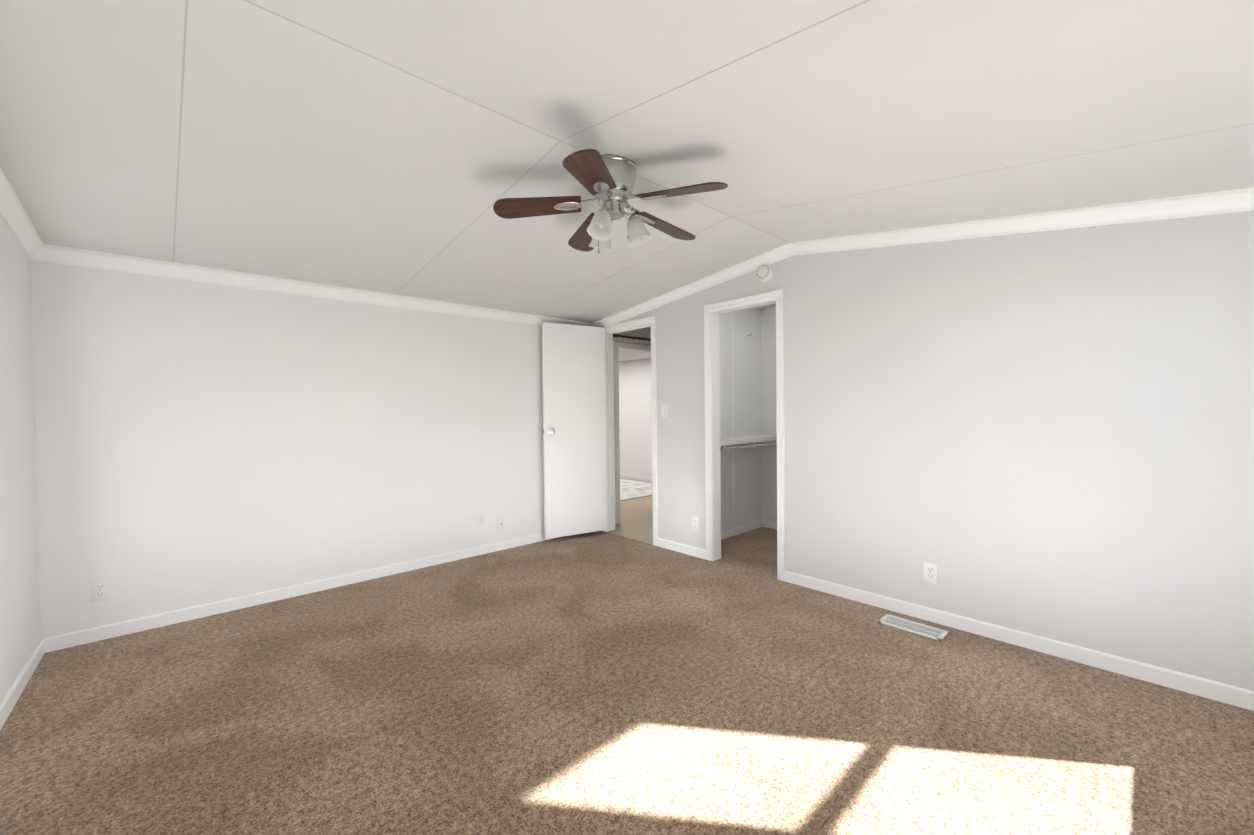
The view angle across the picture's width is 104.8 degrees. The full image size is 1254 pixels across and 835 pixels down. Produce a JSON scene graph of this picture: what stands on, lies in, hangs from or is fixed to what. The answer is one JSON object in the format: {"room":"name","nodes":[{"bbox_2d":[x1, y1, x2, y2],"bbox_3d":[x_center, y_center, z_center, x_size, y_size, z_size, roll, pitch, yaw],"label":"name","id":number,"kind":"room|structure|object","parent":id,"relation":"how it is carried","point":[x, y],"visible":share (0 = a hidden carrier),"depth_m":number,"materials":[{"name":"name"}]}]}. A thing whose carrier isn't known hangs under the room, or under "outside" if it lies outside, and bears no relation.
{"room":"empty bedroom","nodes":[
{"label":"empty bedroom","id":0,"kind":"room"},
{"bbox_2d":[0,216,40,703],"bbox_3d":[-1.661,0.034,0.888,0.110,2.432,4.570,-1,1,-43],"label":"wall","id":1,"kind":"structure","parent":0,"point":[20,623],"depth_m":2.24,"materials":[{"name":"paint"}]},
{"bbox_2d":[0,167,47,262],"bbox_3d":[-1.594,-0.949,0.910,0.056,0.417,4.400,-1,1,-43],"label":"crown molding","id":2,"kind":"structure","parent":1,"relation":"attached to","point":[18,222],"depth_m":2.24,"materials":[{"name":"white wood"}]},
{"bbox_2d":[0,637,51,729],"bbox_3d":[-1.586,1.210,0.929,0.012,0.076,4.400,-1,1,-43],"label":"baseboard","id":3,"kind":"structure","parent":1,"relation":"attached to","point":[9,701],"depth_m":2.19,"materials":[{"name":"white wood"}]},
{"bbox_2d":[30,260,651,638],"bbox_3d":[-0.790,0.029,4.724,6.590,2.300,0.110,-1,1,-43],"label":"wall","id":4,"kind":"structure","parent":0,"point":[199,443],"depth_m":3.16,"materials":[{"name":"paint"}]},
{"bbox_2d":[91,579,109,601],"bbox_3d":[-2.923,0.960,2.681,0.070,0.115,0.009,-1,1,-43],"label":"electrical outlet","id":5,"kind":"object","parent":4,"relation":"attached to","point":[100,590],"visible":1,"depth_m":2.68,"materials":[{"name":"white plastic"}]},
{"bbox_2d":[48,532,557,650],"bbox_3d":[-1.692,1.166,3.815,3.688,0.076,0.012,-1,1,-43],"label":"baseboard","id":6,"kind":"structure","parent":4,"relation":"attached to","point":[85,636],"depth_m":3.16,"materials":[{"name":"white wood"}]},
{"bbox_2d":[48,244,591,325],"bbox_3d":[-1.703,-0.898,3.763,3.600,0.092,0.056,-1,1,-43],"label":"crown molding","id":7,"kind":"structure","parent":4,"relation":"attached to","point":[63,255],"depth_m":3.16,"materials":[{"name":"white wood"}]},
{"bbox_2d":[477,511,484,524],"bbox_3d":[-1.268,0.878,4.207,0.070,0.115,0.009,-1,1,-43],"label":"electrical outlet","id":8,"kind":"object","parent":4,"relation":"attached to","point":[481,517],"visible":1,"depth_m":4.20,"materials":[{"name":"white plastic"}]},
{"bbox_2d":[497,517,504,530],"bbox_3d":[-1.129,0.954,4.335,0.070,0.115,0.009,-1,1,-43],"label":"outlet","id":9,"kind":"object","parent":4,"relation":"attached to","point":[500,523],"visible":1,"depth_m":4.33,"materials":[{"name":"white plastic"}]},
{"bbox_2d":[613,334,650,344],"bbox_3d":[0.214,-0.875,5.521,1.064,0.072,0.072,-1,1,-43],"label":"curtain rod","id":10,"kind":"object","parent":4,"relation":"attached to","point":[633,339],"visible":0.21,"depth_m":5.35,"materials":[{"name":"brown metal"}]},
{"bbox_2d":[620,473,651,481],"bbox_3d":[0.360,1.071,8.374,0.012,0.076,3.690,-1,1,-43],"label":"baseboard","id":11,"kind":"structure","parent":4,"relation":"attached to","point":[634,477],"depth_m":8.57,"materials":[{"name":"white wood"}]},
{"bbox_2d":[0,527,1253,834],"bbox_3d":[0.268,1.250,2.659,5.300,0.100,4.590,-1,1,-43],"label":"floor carpet","id":12,"kind":"object","parent":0,"point":[598,683],"visible":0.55,"depth_m":1.93,"materials":[{"name":"brown carpet"}]},
{"bbox_2d":[877,614,948,640],"bbox_3d":[1.609,1.180,2.725,0.145,0.008,0.320,-1,1,-43],"label":"air vent register","id":13,"kind":"object","parent":12,"relation":"on","point":[916,628],"visible":0.98,"depth_m":2.71,"materials":[{"name":"white paint"}]},
{"bbox_2d":[0,0,1253,332],"bbox_3d":[0.775,-1.106,3.113,6.750,0.477,4.590,-1,1,-43],"label":"ceiling","id":14,"kind":"structure","parent":0,"point":[310,156],"depth_m":1.74,"materials":[{"name":"white paint"}]},
{"bbox_2d":[493,149,727,253],"bbox_3d":[-0.032,-0.987,2.283,1.011,0.432,1.050,-1,1,-43],"label":"ceiling fan","id":15,"kind":"object","parent":14,"relation":"hanging from","point":[607,181],"visible":0.98,"depth_m":2.19,"materials":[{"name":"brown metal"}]},
{"bbox_2d":[173,0,1253,314],"bbox_3d":[-0.240,-1.017,2.158,3.740,0.329,4.400,-1,1,-43],"label":"trim","id":16,"kind":"structure","parent":14,"relation":"attached to","point":[555,138],"depth_m":1.74,"materials":[{"name":"grey wood"}]},
{"bbox_2d":[607,478,652,543],"bbox_3d":[-0.498,1.194,6.808,3.700,0.098,5.030,-1,1,-43],"label":"floor","id":17,"kind":"structure","parent":0,"point":[636,518],"depth_m":5.49,"materials":[{"name":"tile"}]},
{"bbox_2d":[620,479,651,500],"bbox_3d":[-0.329,1.121,7.766,1.550,0.012,2.050,-1,1,-43],"label":"rug","id":18,"kind":"object","parent":17,"relation":"on","point":[630,489],"visible":0.12,"depth_m":7.47,"materials":[{"name":"white fabric"}]},
{"bbox_2d":[618,349,650,361],"bbox_3d":[-0.943,-1.074,7.228,3.700,0.170,3.790,-1,1,-43],"label":"ceiling","id":19,"kind":"structure","parent":0,"point":[626,355],"depth_m":7.86,"materials":[{"name":"white paint"}]},
{"bbox_2d":[719,308,762,530],"bbox_3d":[0.935,-0.064,4.702,1.180,2.450,0.100,-1,1,-43],"label":"wall","id":20,"kind":"structure","parent":0,"point":[755,468],"depth_m":4.84,"materials":[{"name":"paint"}]},
{"bbox_2d":[731,311,734,527],"bbox_3d":[1.249,-0.079,4.579,0.905,2.324,0.505,-1,1,-43],"label":"trim","id":21,"kind":"structure","parent":20,"relation":"attached to","point":[732,416],"depth_m":4.72,"materials":[{"name":"white wood"}]},
{"bbox_2d":[721,519,763,539],"bbox_3d":[0.983,1.123,4.676,1.170,0.076,0.012,-1,1,-43],"label":"baseboard","id":22,"kind":"structure","parent":20,"relation":"attached to","point":[741,529],"depth_m":4.82,"materials":[{"name":"white wood"}]},
{"bbox_2d":[720,334,776,450],"bbox_3d":[1.076,-0.280,4.558,1.180,1.122,0.300,-1,1,-43],"label":"closet shelf","id":23,"kind":"object","parent":20,"relation":"attached to","point":[735,440],"visible":0.62,"depth_m":4.46,"materials":[{"name":"white painted wood"},{"name":"metal"}]},
{"bbox_2d":[763,306,776,521],"bbox_3d":[1.939,-0.074,4.579,0.110,2.450,1.640,-1,1,-43],"label":"wall","id":24,"kind":"structure","parent":0,"point":[769,314],"depth_m":5.00,"materials":[{"name":"paint"}]},
{"bbox_2d":[764,520,776,529],"bbox_3d":[1.907,1.114,4.557,0.012,0.076,1.440,-1,1,-43],"label":"baseboard","id":25,"kind":"structure","parent":24,"relation":"attached to","point":[768,524],"depth_m":5.00,"materials":[{"name":"white wood"}]},
{"bbox_2d":[617,211,1253,690],"bbox_3d":[1.169,-0.039,3.497,0.110,2.432,4.570,-1,1,-43],"label":"wall","id":26,"kind":"structure","parent":0,"point":[1117,439],"depth_m":2.46,"materials":[{"name":"paint"}]},
{"bbox_2d":[542,322,606,538],"bbox_3d":[-0.509,0.121,4.733,0.661,2.040,0.202,-1,1,-43],"label":"door","id":27,"kind":"structure","parent":26,"relation":"attached to","point":[574,426],"depth_m":4.69,"materials":[{"name":"white wood"}]},
{"bbox_2d":[614,341,650,523],"bbox_3d":[0.161,0.162,5.592,0.894,1.987,0.124,-1,1,-43],"label":"door frame","id":28,"kind":"structure","parent":26,"relation":"attached to","point":[616,409],"depth_m":5.26,"materials":[{"name":"white wood"}]},
{"bbox_2d":[662,405,667,416],"bbox_3d":[0.331,-0.058,4.311,0.019,0.115,0.070,-1,1,-43],"label":"light switch","id":29,"kind":"object","parent":26,"relation":"attached to","point":[664,410],"visible":1,"depth_m":4.30,"materials":[{"name":"white plastic"}]},
{"bbox_2d":[657,538,705,559],"bbox_3d":[0.469,1.136,4.199,0.012,0.076,0.571,-1,1,-43],"label":"baseboard","id":30,"kind":"structure","parent":26,"relation":"attached to","point":[678,547],"depth_m":4.18,"materials":[{"name":"white wood"}]},
{"bbox_2d":[692,516,698,530],"bbox_3d":[0.576,0.896,4.079,0.009,0.115,0.070,-1,1,-43],"label":"outlet","id":31,"kind":"object","parent":26,"relation":"attached to","point":[695,523],"visible":1,"depth_m":4.07,"materials":[{"name":"white plastic"}]},
{"bbox_2d":[757,264,773,281],"bbox_3d":[1.004,-1.063,3.535,0.043,0.132,0.132,-1,1,-43],"label":"smoke detector","id":32,"kind":"object","parent":26,"relation":"attached to","point":[765,272],"visible":0.96,"depth_m":3.51,"materials":[{"name":"white plastic"}]},
{"bbox_2d":[592,187,1253,326],"bbox_3d":[1.115,-1.019,3.407,0.056,0.417,4.400,-1,1,-43],"label":"crown molding","id":33,"kind":"structure","parent":26,"relation":"attached to","point":[1237,200],"depth_m":2.54,"materials":[{"name":"white wood"}]},
{"bbox_2d":[924,562,936,583],"bbox_3d":[1.757,0.899,2.797,0.009,0.115,0.070,-1,1,-43],"label":"outlet","id":34,"kind":"object","parent":26,"relation":"attached to","point":[930,572],"visible":1,"depth_m":2.79,"materials":[{"name":"white plastic"}]},
{"bbox_2d":[784,570,1253,710],"bbox_3d":[1.876,1.144,2.673,0.012,0.076,2.193,-1,1,-43],"label":"baseboard","id":35,"kind":"structure","parent":26,"relation":"attached to","point":[1180,681],"depth_m":2.41,"materials":[{"name":"white wood"}]}
]}

